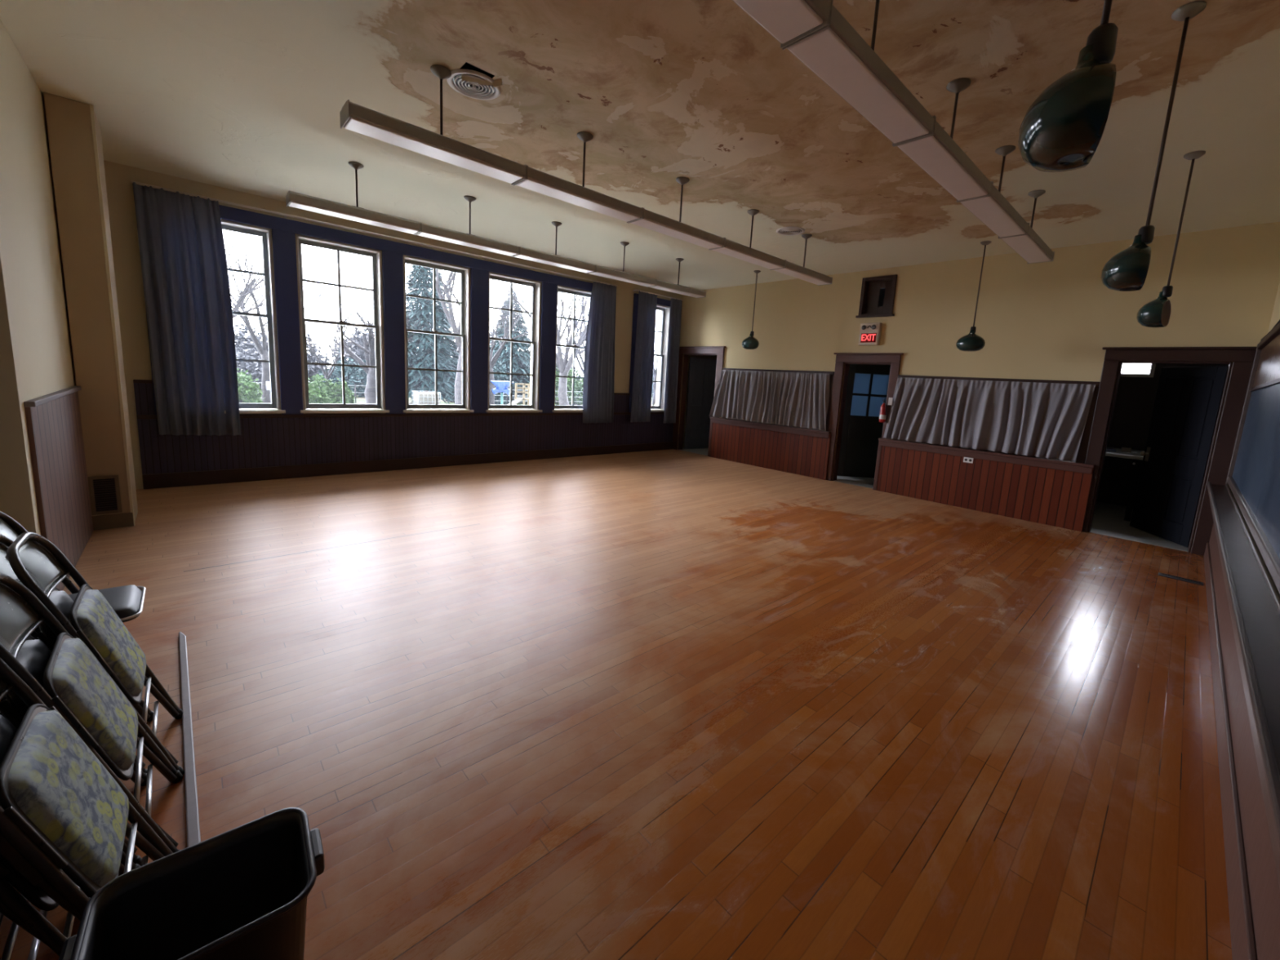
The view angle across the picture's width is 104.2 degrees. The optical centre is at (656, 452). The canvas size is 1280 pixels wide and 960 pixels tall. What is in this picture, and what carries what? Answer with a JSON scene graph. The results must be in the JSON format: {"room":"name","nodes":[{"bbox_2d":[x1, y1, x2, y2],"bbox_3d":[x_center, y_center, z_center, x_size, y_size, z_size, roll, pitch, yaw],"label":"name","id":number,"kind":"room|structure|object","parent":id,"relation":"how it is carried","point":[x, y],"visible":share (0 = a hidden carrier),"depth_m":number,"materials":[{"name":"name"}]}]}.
{"room":"community hall","nodes":[
{"label":"community hall","id":0,"kind":"room"},
{"bbox_2d":[0,18,75,595],"bbox_3d":[-2.955,-0.673,2.023,0.180,3.400,8.080,-5,11,-43],"label":"wall","id":1,"kind":"structure","parent":0,"point":[37,359],"depth_m":2.92,"materials":[{"name":"beige paint"}]},
{"bbox_2d":[24,391,93,591],"bbox_3d":[-4.025,0.201,3.400,0.020,1.150,1.660,-5,11,-43],"label":"wainscoting","id":2,"kind":"structure","parent":1,"relation":"attached to","point":[55,430],"depth_m":3.25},
{"bbox_2d":[43,92,137,530],"bbox_3d":[-4.620,-1.028,4.110,0.256,3.300,0.512,-5,11,-43],"label":"pillar","id":3,"kind":"structure","parent":1,"relation":"attached to","point":[73,127],"depth_m":3.92,"materials":[{"name":"paint"}]},
{"bbox_2d":[87,475,122,515],"bbox_3d":[-4.544,0.354,4.112,0.170,0.320,0.012,-5,11,-43],"label":"air vent","id":4,"kind":"object","parent":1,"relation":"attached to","point":[104,491],"visible":1,"depth_m":4.11,"materials":[{"name":"metal"}]},
{"bbox_2d":[1204,542,1257,959],"bbox_3d":[2.668,1.249,2.350,8.270,0.150,0.015,-5,11,-43],"label":"baseboard","id":5,"kind":"structure","parent":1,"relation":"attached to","point":[1242,928],"depth_m":1.76,"materials":[{"name":"brown wood"}]},
{"bbox_2d":[103,160,716,488],"bbox_3d":[-2.043,-1.237,8.578,12.000,4.500,0.280,-5,11,-43],"label":"wall","id":6,"kind":"structure","parent":0,"point":[119,187],"depth_m":5.38,"materials":[{"name":"beige paint"}]},
{"bbox_2d":[221,220,285,413],"bbox_3d":[-4.952,-1.521,5.710,1.020,2.132,0.335,-5,11,-43],"label":"window","id":7,"kind":"structure","parent":6,"relation":"in","point":[273,407],"depth_m":5.94,"materials":[{"name":"white paint"}]},
{"bbox_2d":[296,235,389,413],"bbox_3d":[-4.100,-1.589,6.500,1.010,2.132,0.335,-5,11,-43],"label":"window","id":8,"kind":"structure","parent":6,"relation":"in","point":[379,407],"depth_m":6.51,"materials":[{"name":"white paint"}]},
{"bbox_2d":[146,204,592,415],"bbox_3d":[-3.112,-1.708,7.245,6.040,2.300,0.050,-5,11,-43],"label":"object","id":9,"kind":"structure","parent":6,"relation":"attached to","point":[284,231],"depth_m":6.78,"materials":[{"name":"wood"}]},
{"bbox_2d":[130,180,617,286],"bbox_3d":[-2.994,-2.872,7.077,6.160,0.026,0.113,-5,11,-43],"label":"curtain rod","id":10,"kind":"object","parent":6,"relation":"attached to","point":[286,215],"visible":0.94,"depth_m":6.21,"materials":[{"name":"white metal"}]},
{"bbox_2d":[132,182,240,435],"bbox_3d":[-5.005,-1.438,5.363,0.707,2.560,0.164,-5,11,-43],"label":"curtain","id":11,"kind":"object","parent":10,"relation":"hanging from","point":[188,301],"visible":1,"depth_m":5.35,"materials":[{"name":"blue fabric"}]},
{"bbox_2d":[582,281,616,423],"bbox_3d":[-1.000,-1.785,9.094,0.673,2.510,0.146,-5,11,-43],"label":"curtain","id":12,"kind":"object","parent":10,"relation":"hanging from","point":[598,381],"visible":1,"depth_m":9.07,"materials":[{"name":"blue fabric"}]},
{"bbox_2d":[133,379,663,418],"bbox_3d":[-2.531,-0.790,7.986,8.070,0.415,0.040,-5,11,-43],"label":"trim","id":13,"kind":"structure","parent":6,"relation":"attached to","point":[148,381],"depth_m":6.88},
{"bbox_2d":[133,382,673,475],"bbox_3d":[-2.560,-0.404,8.050,8.070,1.150,0.022,-5,11,-43],"label":"wainscoting","id":14,"kind":"structure","parent":6,"relation":"attached to","point":[262,442],"depth_m":6.80,"materials":[{"name":"wood"}]},
{"bbox_2d":[142,441,673,489],"bbox_3d":[-2.573,0.088,8.107,8.070,0.160,0.025,-5,11,-43],"label":"baseboard","id":15,"kind":"structure","parent":6,"relation":"attached to","point":[155,481],"depth_m":6.79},
{"bbox_2d":[403,255,474,413],"bbox_3d":[-3.229,-1.658,7.308,1.010,2.132,0.335,-5,11,-43],"label":"window","id":16,"kind":"structure","parent":6,"relation":"in","point":[464,272],"depth_m":7.40,"materials":[{"name":"white paint"}]},
{"bbox_2d":[485,272,542,412],"bbox_3d":[-2.350,-1.728,8.123,0.990,2.132,0.335,-5,11,-43],"label":"window","id":17,"kind":"structure","parent":6,"relation":"in","point":[535,304],"depth_m":8.24,"materials":[{"name":"white paint"}]},
{"bbox_2d":[552,285,591,412],"bbox_3d":[-1.465,-1.798,8.944,1.010,2.132,0.335,-5,11,-43],"label":"window","id":18,"kind":"structure","parent":6,"relation":"in","point":[557,408],"depth_m":8.88,"materials":[{"name":"white paint"}]},
{"bbox_2d":[632,288,684,300],"bbox_3d":[0.058,-3.115,9.908,1.300,0.026,0.113,-5,11,-43],"label":"curtain rod","id":19,"kind":"object","parent":6,"relation":"attached to","point":[635,290],"visible":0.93,"depth_m":9.81,"materials":[{"name":"white"}]},
{"bbox_2d":[630,290,657,422],"bbox_3d":[-0.246,-1.845,9.799,0.563,2.510,0.122,-5,11,-43],"label":"curtain","id":20,"kind":"object","parent":19,"relation":"hanging from","point":[647,303],"visible":1,"depth_m":9.80,"materials":[{"name":"blue fabric"}]},
{"bbox_2d":[663,297,682,423],"bbox_3d":[0.362,-1.874,10.363,0.382,2.550,0.086,-5,11,-43],"label":"curtain","id":21,"kind":"object","parent":19,"relation":"hanging from","point":[673,357],"visible":1,"depth_m":10.35,"materials":[{"name":"blue fabric"}]},
{"bbox_2d":[650,305,670,411],"bbox_3d":[-0.140,-1.904,10.173,0.930,2.132,0.335,-5,11,-43],"label":"window","id":22,"kind":"structure","parent":6,"relation":"in","point":[664,312],"depth_m":10.39,"materials":[{"name":"white paint"}]},
{"bbox_2d":[0,447,1232,959],"bbox_3d":[1.089,0.839,5.416,11.850,0.123,9.630,-5,11,-43],"label":"floor","id":23,"kind":"structure","parent":0,"point":[670,704],"depth_m":2.29,"materials":[{"name":"brown wood"}]},
{"bbox_2d":[0,711,140,956],"bbox_3d":[-1.454,0.826,1.116,0.357,0.884,0.426,-5,11,-43],"label":"folding chair","id":24,"kind":"object","parent":23,"relation":"on","point":[13,905],"visible":0.22,"depth_m":1.04,"materials":[{"name":"black metal"}]},
{"bbox_2d":[0,715,66,891],"bbox_3d":[-1.430,0.790,1.132,0.026,0.370,0.330,-28,27,-36],"label":"seat cushion","id":25,"kind":"object","parent":24,"relation":"on","point":[7,731],"depth_m":1.13,"materials":[{"name":"multicoloured fabric"}]},
{"bbox_2d":[0,511,146,717],"bbox_3d":[-2.347,0.648,1.989,0.427,0.871,0.426,-5,11,-43],"label":"folding chair","id":26,"kind":"object","parent":23,"relation":"on","point":[126,601],"visible":0.3,"depth_m":2.04,"materials":[{"name":"black metal"}]},
{"bbox_2d":[68,584,142,618],"bbox_3d":[-2.334,0.627,1.996,0.380,0.035,0.354,-5,11,-43],"label":"seat cushion","id":27,"kind":"object","parent":26,"relation":"on","point":[126,601],"depth_m":2.07,"materials":[{"name":"black leather"}]},
{"bbox_2d":[0,635,146,866],"bbox_3d":[-1.746,0.763,1.425,0.357,0.884,0.426,-5,11,-43],"label":"folding chair","id":28,"kind":"object","parent":23,"relation":"on","point":[33,655],"visible":0.2,"depth_m":1.39,"materials":[{"name":"black metal"}]},
{"bbox_2d":[7,639,51,715],"bbox_3d":[-1.722,0.727,1.441,0.026,0.370,0.330,-28,27,-36],"label":"seat cushion","id":29,"kind":"object","parent":28,"relation":"on","point":[33,655],"depth_m":1.40,"materials":[{"name":"black leather"}]},
{"bbox_2d":[0,533,153,773],"bbox_3d":[-2.031,0.702,1.728,0.357,0.884,0.426,-5,11,-43],"label":"folding chair","id":30,"kind":"object","parent":23,"relation":"on","point":[61,599],"visible":0.24,"depth_m":1.69,"materials":[{"name":"black metal"}]},
{"bbox_2d":[40,591,74,644],"bbox_3d":[-2.007,0.666,1.744,0.026,0.370,0.330,-28,27,-36],"label":"seat cushion","id":31,"kind":"object","parent":30,"relation":"on","point":[61,599],"depth_m":1.71,"materials":[{"name":"black leather"}]},
{"bbox_2d":[0,657,173,920],"bbox_3d":[-1.360,0.827,1.140,0.357,0.884,0.426,-4,11,-42],"label":"folding chair","id":32,"kind":"object","parent":23,"relation":"on","point":[62,813],"visible":0.85,"depth_m":1.08,"materials":[{"name":"fabric"}]},
{"bbox_2d":[8,710,128,886],"bbox_3d":[-1.335,0.792,1.155,0.026,0.370,0.330,-27,26,-36],"label":"seat cushion","id":33,"kind":"object","parent":32,"relation":"on","point":[57,784],"depth_m":1.10,"materials":[{"name":"fabric"}]},
{"bbox_2d":[0,573,182,853],"bbox_3d":[-1.648,0.766,1.445,0.357,0.884,0.426,-5,12,-44],"label":"folding chair","id":34,"kind":"object","parent":23,"relation":"on","point":[75,682],"visible":0.87,"depth_m":1.40,"materials":[{"name":"black metal"}]},
{"bbox_2d":[52,638,137,769],"bbox_3d":[-1.624,0.730,1.461,0.026,0.370,0.330,-28,27,-37],"label":"seat cushion","id":35,"kind":"object","parent":34,"relation":"on","point":[79,680],"depth_m":1.40,"materials":[{"name":"fabric"}]},
{"bbox_2d":[4,532,184,774],"bbox_3d":[-1.935,0.704,1.749,0.357,0.884,0.426,-5,11,-43],"label":"folding chair","id":36,"kind":"object","parent":23,"relation":"on","point":[41,567],"visible":0.88,"depth_m":1.70,"materials":[{"name":"black metal"}]},
{"bbox_2d":[76,589,146,696],"bbox_3d":[-1.911,0.668,1.765,0.026,0.370,0.330,-28,27,-36],"label":"seat cushion","id":37,"kind":"object","parent":36,"relation":"on","point":[96,619],"depth_m":1.70,"materials":[{"name":"fabric"}]},
{"bbox_2d":[178,631,200,847],"bbox_3d":[-1.728,1.138,1.843,0.032,0.016,2.369,-5,12,-44],"label":"floor strip","id":38,"kind":"object","parent":23,"relation":"on","point":[193,827],"visible":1,"depth_m":1.85,"materials":[{"name":"grey metal"}]},
{"bbox_2d":[58,807,324,959],"bbox_3d":[-0.938,1.100,1.054,0.399,0.411,0.285,-4,11,-40],"label":"waste bin","id":39,"kind":"object","parent":23,"relation":"on","point":[241,892],"visible":1,"depth_m":1.10,"materials":[{"name":"black plastic"}]},
{"bbox_2d":[1102,447,1144,521],"bbox_3d":[6.390,0.395,7.138,1.240,0.860,0.840,-5,11,-43],"label":"work table","id":40,"kind":"object","parent":23,"relation":"on","point":[1132,461],"visible":0.34,"depth_m":6.52,"materials":[{"name":"grey"}]},
{"bbox_2d":[0,0,1279,289],"bbox_3d":[-0.073,-2.595,4.422,9.200,0.278,8.180,-5,11,-43],"label":"ceiling","id":41,"kind":"structure","parent":0,"point":[249,96],"depth_m":3.42,"materials":[{"name":"paint"}]},
{"bbox_2d":[285,161,420,235],"bbox_3d":[-2.794,-2.426,4.654,1.064,0.489,0.204,-5,11,-43],"label":"pendant light","id":42,"kind":"object","parent":41,"relation":"hanging from","point":[293,199],"visible":1,"depth_m":4.60,"materials":[{"name":"grey metal"}]},
{"bbox_2d":[288,200,418,234],"bbox_3d":[-2.808,-2.193,4.689,1.036,0.014,0.176,-5,11,-43],"label":"diffuser","id":43,"kind":"object","parent":42,"relation":"attached to","point":[304,205],"depth_m":4.62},
{"bbox_2d":[339,64,526,185],"bbox_3d":[-1.341,-2.114,3.115,1.064,0.489,0.204,-5,11,-43],"label":"pendant light","id":44,"kind":"object","parent":41,"relation":"hanging from","point":[353,117],"visible":1,"depth_m":3.05,"materials":[{"name":"grey metal"}]},
{"bbox_2d":[343,116,523,183],"bbox_3d":[-1.355,-1.881,3.149,1.036,0.014,0.176,-5,11,-43],"label":"diffuser","id":45,"kind":"object","parent":44,"relation":"attached to","point":[366,126],"depth_m":3.07,"materials":[{"name":"plastic"}]},
{"bbox_2d":[414,195,519,256],"bbox_3d":[-2.010,-2.488,5.382,1.064,0.489,0.204,-5,11,-43],"label":"pendant light","id":46,"kind":"object","parent":41,"relation":"hanging from","point":[429,231],"visible":0.96,"depth_m":5.33,"materials":[{"name":"grey metal"}]},
{"bbox_2d":[417,231,517,256],"bbox_3d":[-2.023,-2.256,5.417,1.036,0.014,0.176,-5,11,-43],"label":"diffuser","id":47,"kind":"object","parent":46,"relation":"attached to","point":[437,235],"depth_m":5.35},
{"bbox_2d":[446,69,501,99],"bbox_3d":[-1.172,-2.356,3.212,0.330,0.020,0.330,-5,11,-43],"label":"ceiling vent","id":48,"kind":"object","parent":41,"relation":"in","point":[473,90],"visible":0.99,"depth_m":3.21,"materials":[{"name":"white metal"}]},
{"bbox_2d":[511,221,595,273],"bbox_3d":[-1.225,-2.551,6.110,1.064,0.489,0.204,-5,11,-43],"label":"pendant light","id":49,"kind":"object","parent":41,"relation":"hanging from","point":[524,253],"visible":0.91,"depth_m":6.07,"materials":[{"name":"grey metal"}]},
{"bbox_2d":[513,253,593,272],"bbox_3d":[-1.238,-2.318,6.144,1.036,0.014,0.176,-5,11,-43],"label":"diffuser","id":50,"kind":"object","parent":49,"relation":"attached to","point":[533,257],"depth_m":6.08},
{"bbox_2d":[513,131,643,222],"bbox_3d":[-0.557,-2.176,3.842,1.064,0.489,0.204,-5,11,-43],"label":"pendant light","id":51,"kind":"object","parent":41,"relation":"hanging from","point":[535,180],"visible":0.92,"depth_m":3.79,"materials":[{"name":"grey metal"}]},
{"bbox_2d":[516,177,639,222],"bbox_3d":[-0.570,-1.944,3.877,1.036,0.014,0.176,-5,11,-43],"label":"diffuser","id":52,"kind":"object","parent":51,"relation":"attached to","point":[540,185],"depth_m":3.80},
{"bbox_2d":[589,241,656,287],"bbox_3d":[-0.440,-2.613,6.838,1.064,0.489,0.204,-5,11,-43],"label":"pendant light","id":53,"kind":"object","parent":41,"relation":"hanging from","point":[601,271],"visible":0.88,"depth_m":6.80,"materials":[{"name":"grey metal"}]},
{"bbox_2d":[590,271,654,286],"bbox_3d":[-0.454,-2.381,6.872,1.036,0.014,0.176,-5,11,-43],"label":"diffuser","id":54,"kind":"object","parent":53,"relation":"attached to","point":[612,275],"depth_m":6.83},
{"bbox_2d":[627,176,724,249],"bbox_3d":[0.228,-2.239,4.570,1.064,0.489,0.204,-5,11,-43],"label":"pendant light","id":55,"kind":"object","parent":41,"relation":"hanging from","point":[651,220],"visible":0.93,"depth_m":4.52,"materials":[{"name":"grey metal"}]},
{"bbox_2d":[631,217,722,248],"bbox_3d":[0.215,-2.006,4.605,1.036,0.014,0.176,-5,11,-43],"label":"diffuser","id":56,"kind":"object","parent":55,"relation":"attached to","point":[655,224],"depth_m":4.54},
{"bbox_2d":[648,257,706,297],"bbox_3d":[0.344,-2.676,7.566,1.064,0.489,0.204,-5,11,-43],"label":"pendant light","id":57,"kind":"object","parent":41,"relation":"hanging from","point":[660,285],"visible":0.92,"depth_m":7.53,"materials":[{"name":"grey metal"}]},
{"bbox_2d":[650,285,704,297],"bbox_3d":[0.331,-2.443,7.600,1.036,0.014,0.176,-5,11,-43],"label":"diffuser","id":58,"kind":"object","parent":57,"relation":"attached to","point":[668,288],"depth_m":7.56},
{"bbox_2d":[709,208,786,270],"bbox_3d":[1.013,-2.301,5.298,1.064,0.489,0.204,-5,11,-43],"label":"pendant light","id":59,"kind":"object","parent":41,"relation":"hanging from","point":[733,249],"visible":0.89,"depth_m":5.26,"materials":[{"name":"grey metal"}]},
{"bbox_2d":[712,246,782,269],"bbox_3d":[0.999,-2.069,5.332,1.036,0.014,0.176,-5,11,-43],"label":"diffuser","id":60,"kind":"object","parent":59,"relation":"attached to","point":[737,252],"depth_m":5.28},
{"bbox_2d":[732,0,831,48],"bbox_3d":[0.186,-1.786,1.496,1.064,0.489,0.204,-5,11,-43],"label":"pendant light","id":61,"kind":"object","parent":41,"relation":"hanging from","point":[788,21],"visible":1,"depth_m":1.80,"materials":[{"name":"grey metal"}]},
{"bbox_2d":[772,233,832,285],"bbox_3d":[1.797,-2.364,6.026,1.064,0.489,0.204,-5,11,-43],"label":"pendant light","id":62,"kind":"object","parent":41,"relation":"hanging from","point":[792,269],"visible":0.96,"depth_m":5.99,"materials":[{"name":"grey metal"}]},
{"bbox_2d":[773,267,830,284],"bbox_3d":[1.784,-2.131,6.060,1.036,0.014,0.176,-5,11,-43],"label":"diffuser","id":63,"kind":"object","parent":62,"relation":"attached to","point":[797,273],"depth_m":6.01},
{"bbox_2d":[782,0,935,146],"bbox_3d":[0.971,-1.848,2.224,1.064,0.489,0.204,-5,11,-43],"label":"pendant light","id":64,"kind":"object","parent":41,"relation":"hanging from","point":[835,52],"visible":0.91,"depth_m":2.15,"materials":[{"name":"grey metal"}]},
{"bbox_2d":[893,77,992,201],"bbox_3d":[1.756,-1.911,2.951,1.064,0.489,0.204,-5,11,-43],"label":"pendant light","id":65,"kind":"object","parent":41,"relation":"hanging from","point":[938,154],"visible":0.93,"depth_m":2.90,"materials":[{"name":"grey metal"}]},
{"bbox_2d":[897,135,987,199],"bbox_3d":[1.742,-1.678,2.986,1.036,0.014,0.176,-5,11,-43],"label":"diffuser","id":66,"kind":"object","parent":65,"relation":"attached to","point":[932,153],"depth_m":2.91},
{"bbox_2d":[956,145,1029,238],"bbox_3d":[2.540,-1.973,3.679,1.064,0.489,0.204,-5,11,-43],"label":"pendant light","id":67,"kind":"object","parent":41,"relation":"hanging from","point":[994,211],"visible":0.94,"depth_m":3.64,"materials":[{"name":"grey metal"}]},
{"bbox_2d":[960,195,1025,237],"bbox_3d":[2.527,-1.741,3.713,1.036,0.014,0.176,-5,11,-43],"label":"diffuser","id":68,"kind":"object","parent":67,"relation":"attached to","point":[991,211],"depth_m":3.65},
{"bbox_2d":[998,189,1054,263],"bbox_3d":[3.325,-2.036,4.407,1.064,0.489,0.204,-5,11,-43],"label":"pendant light","id":69,"kind":"object","parent":41,"relation":"hanging from","point":[1031,247],"visible":0.92,"depth_m":4.37,"materials":[{"name":"grey metal"}]},
{"bbox_2d":[1001,235,1051,262],"bbox_3d":[3.312,-1.803,4.441,1.036,0.014,0.176,-5,11,-43],"label":"diffuser","id":70,"kind":"object","parent":69,"relation":"attached to","point":[1028,247],"depth_m":4.39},
{"bbox_2d":[1017,0,1118,172],"bbox_3d":[1.057,-1.325,1.174,0.194,1.206,0.303,8,10,30],"label":"shade lamp","id":71,"kind":"object","parent":41,"relation":"hanging from","point":[1062,130],"visible":1,"depth_m":1.18,"materials":[{"name":"green metal"}]},
{"bbox_2d":[1101,0,1206,291],"bbox_3d":[2.362,-1.415,2.389,0.194,1.236,0.303,10,11,37],"label":"shade lamp","id":72,"kind":"object","parent":41,"relation":"hanging from","point":[1127,270],"visible":1,"depth_m":2.37,"materials":[{"name":"green metal"}]},
{"bbox_2d":[1136,150,1205,327],"bbox_3d":[3.783,-1.539,3.678,0.303,1.206,0.194,-3,10,-35],"label":"shade lamp","id":73,"kind":"object","parent":41,"relation":"hanging from","point":[1156,313],"visible":1,"depth_m":3.67,"materials":[{"name":"green metal"}]},
{"bbox_2d":[677,222,1279,532],"bbox_3d":[3.262,-1.163,7.755,0.140,3.400,8.130,-5,11,-43],"label":"wall","id":74,"kind":"structure","parent":0,"point":[1054,320],"depth_m":6.26,"materials":[{"name":"yellow paint"}]},
{"bbox_2d":[672,346,725,449],"bbox_3d":[0.880,-1.060,10.288,0.200,2.185,1.300,-5,11,-43],"label":"trim","id":75,"kind":"structure","parent":74,"relation":"attached to","point":[718,351],"depth_m":10.54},
{"bbox_2d":[684,356,716,448],"bbox_3d":[1.040,-1.055,10.946,0.880,1.970,0.188,-2,10,-33],"label":"door","id":76,"kind":"structure","parent":74,"relation":"in","point":[702,371],"depth_m":10.87,"materials":[{"name":"grey paint"}]},
{"bbox_2d":[709,369,830,430],"bbox_3d":[1.960,-0.986,8.960,0.108,0.921,2.483,-5,12,-43],"label":"curtain","id":77,"kind":"object","parent":74,"relation":"hanging from","point":[795,399],"visible":1,"depth_m":8.82,"materials":[{"name":"grey fabric"}]},
{"bbox_2d":[837,364,890,478],"bbox_3d":[3.494,-0.505,8.261,0.820,1.880,0.188,3,8,1],"label":"door","id":78,"kind":"structure","parent":74,"relation":"in","point":[867,384],"depth_m":8.24,"materials":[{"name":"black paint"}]},
{"bbox_2d":[826,352,903,480],"bbox_3d":[3.219,-0.498,7.814,0.200,2.065,1.060,-5,11,-43],"label":"trim","id":79,"kind":"structure","parent":74,"relation":"attached to","point":[893,359],"depth_m":7.97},
{"bbox_2d":[855,274,897,317],"bbox_3d":[3.348,-2.331,7.503,0.160,0.590,0.570,-5,11,-43],"label":"window","id":80,"kind":"structure","parent":74,"relation":"in","point":[871,286],"depth_m":7.55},
{"bbox_2d":[707,417,1094,490],"bbox_3d":[3.105,0.115,7.957,0.205,0.800,5.840,-5,11,-43],"label":"trim","id":81,"kind":"structure","parent":74,"relation":"attached to","point":[1066,465],"depth_m":6.96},
{"bbox_2d":[710,422,1093,531],"bbox_3d":[3.078,0.138,7.922,0.055,0.760,5.820,-5,11,-43],"label":"wainscoting","id":82,"kind":"structure","parent":74,"relation":"attached to","point":[1057,498],"depth_m":6.89,"materials":[{"name":"wood"}]},
{"bbox_2d":[722,368,1099,463],"bbox_3d":[3.166,-0.750,7.769,0.030,0.970,5.560,-5,11,-43],"label":"trim","id":83,"kind":"structure","parent":74,"relation":"attached to","point":[1082,454],"depth_m":6.14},
{"bbox_2d":[883,377,1095,461],"bbox_3d":[4.210,-0.493,6.577,0.125,0.901,2.291,-5,11,-43],"label":"curtain","id":84,"kind":"object","parent":74,"relation":"hanging from","point":[1048,420],"visible":1,"depth_m":6.43,"materials":[{"name":"grey fabric"}]},
{"bbox_2d":[1082,346,1257,555],"bbox_3d":[5.461,-0.052,5.435,0.200,2.135,1.180,-5,11,-43],"label":"trim","id":85,"kind":"structure","parent":74,"relation":"attached to","point":[1237,377],"depth_m":5.18,"materials":[{"name":"wood"}]},
{"bbox_2d":[1129,365,1228,547],"bbox_3d":[5.914,0.018,5.671,0.188,1.950,0.860,5,9,11],"label":"door","id":86,"kind":"structure","parent":74,"relation":"in","point":[1188,400],"depth_m":5.62,"materials":[{"name":"black paint"}]},
{"bbox_2d":[825,299,1228,506],"bbox_3d":[5.630,-1.266,9.031,0.250,3.500,9.480,-5,11,-43],"label":"wall","id":87,"kind":"structure","parent":0,"point":[1135,396],"depth_m":7.42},
{"bbox_2d":[1267,281,1279,333],"bbox_3d":[2.534,-0.307,1.697,9.250,3.400,0.150,-5,11,-43],"label":"wall","id":88,"kind":"structure","parent":0,"point":[1275,317],"depth_m":4.57,"materials":[{"name":"yellow paint"}]},
{"bbox_2d":[1207,481,1279,888],"bbox_3d":[2.667,0.566,2.225,8.140,0.045,0.175,-5,11,-43],"label":"wainscoting","id":89,"kind":"structure","parent":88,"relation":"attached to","point":[1253,596],"depth_m":1.68,"materials":[{"name":"brown wood"}]},
{"bbox_2d":[1208,523,1279,959],"bbox_3d":[2.713,0.964,2.276,8.270,0.740,0.070,-5,11,-43],"label":"trim","id":90,"kind":"structure","parent":88,"relation":"attached to","point":[1263,882],"depth_m":1.61,"materials":[{"name":"brown wood"}]},
{"bbox_2d":[1225,322,1279,593],"bbox_3d":[2.786,-0.122,2.112,8.240,1.380,0.050,-5,11,-43],"label":"blackboard","id":91,"kind":"object","parent":88,"relation":"attached to","point":[1253,477],"visible":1,"depth_m":3.49,"materials":[{"name":"stone"}]},
{"label":"outside","id":92,"kind":"structure","parent":0,"visible":0},
{"bbox_2d":[243,368,655,405],"bbox_3d":[-27.350,-12.109,87.368,200.000,0.636,150.000,-5,11,-43],"label":"ground","id":93,"kind":"structure","parent":92,"point":[358,400],"depth_m":31.33,"materials":[{"name":"green plant"}]},
{"bbox_2d":[236,368,265,403],"bbox_3d":[-16.786,-2.398,19.841,2.020,1.898,2.410,-5,11,-43],"label":"bush","id":94,"kind":"object","parent":93,"relation":"on","point":[247,389],"visible":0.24,"depth_m":19.71,"materials":[{"name":"green plant"}]},
{"bbox_2d":[222,229,331,318],"bbox_3d":[-15.949,-5.457,17.179,6.416,9.141,8.395,7,9,21],"label":"bare tree","id":95,"kind":"object","parent":93,"relation":"on","point":[250,287],"visible":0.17,"depth_m":18.11,"materials":[{"name":"grey plant"}]},
{"bbox_2d":[234,322,330,382],"bbox_3d":[-37.673,-9.556,48.706,10.076,5.608,8.629,-1,9,-25],"label":"clump","id":96,"kind":"object","parent":93,"relation":"on","point":[313,370],"visible":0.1,"depth_m":47.48,"materials":[{"name":"grey plant"}]},
{"bbox_2d":[222,231,348,403],"bbox_3d":[-17.013,-6.449,21.182,5.958,9.814,8.486,8,9,27],"label":"bare tree","id":97,"kind":"object","parent":93,"relation":"on","point":[263,349],"visible":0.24,"depth_m":21.63,"materials":[{"name":"grey plant"}]},
{"bbox_2d":[304,309,361,384],"bbox_3d":[-17.716,-5.202,26.914,4.406,5.590,4.059,6,9,17],"label":"bare tree","id":98,"kind":"object","parent":93,"relation":"on","point":[327,375],"visible":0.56,"depth_m":27.25,"materials":[{"name":"grey plant"}]},
{"bbox_2d":[313,351,367,397],"bbox_3d":[-19.693,-5.140,33.256,4.526,3.125,4.987,6,9,17],"label":"house","id":99,"kind":"structure","parent":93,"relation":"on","point":[351,374],"depth_m":31.92,"materials":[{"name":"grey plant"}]},
{"bbox_2d":[304,268,431,404],"bbox_3d":[-15.168,-5.744,26.598,6.993,7.110,6.232,-5,11,-43],"label":"bare tree","id":100,"kind":"object","parent":93,"relation":"on","point":[370,392],"visible":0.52,"depth_m":26.05,"materials":[{"name":"grey plant"}]},
{"bbox_2d":[405,263,458,404],"bbox_3d":[-12.856,-7.325,28.050,5.455,9.996,5.718,-5,11,-43],"label":"conifer","id":101,"kind":"object","parent":93,"relation":"on","point":[421,350],"visible":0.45,"depth_m":27.09,"materials":[{"name":"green plant"}]},
{"bbox_2d":[435,268,462,404],"bbox_3d":[-9.248,-7.178,23.442,7.675,11.484,5.162,9,10,33],"label":"bare tree","id":102,"kind":"object","parent":93,"relation":"on","point":[448,287],"visible":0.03,"depth_m":22.90,"materials":[{"name":"grey plant"}]},
{"bbox_2d":[422,266,532,404],"bbox_3d":[-9.274,-7.389,29.338,7.106,10.155,7.049,3,8,-4],"label":"bare tree","id":103,"kind":"object","parent":93,"relation":"on","point":[493,360],"visible":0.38,"depth_m":29.94,"materials":[{"name":"grey plant"}]},
{"bbox_2d":[489,288,531,404],"bbox_3d":[-10.851,-7.925,37.841,6.466,8.705,6.416,0,9,-24],"label":"conifer","id":104,"kind":"object","parent":93,"relation":"on","point":[521,359],"visible":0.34,"depth_m":36.95,"materials":[{"name":"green plant"}]},
{"bbox_2d":[490,279,590,404],"bbox_3d":[-4.044,-6.022,23.309,9.831,9.842,7.900,5,9,12],"label":"bare tree","id":105,"kind":"object","parent":93,"relation":"on","point":[564,365],"visible":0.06,"depth_m":23.66,"materials":[{"name":"grey plant"}]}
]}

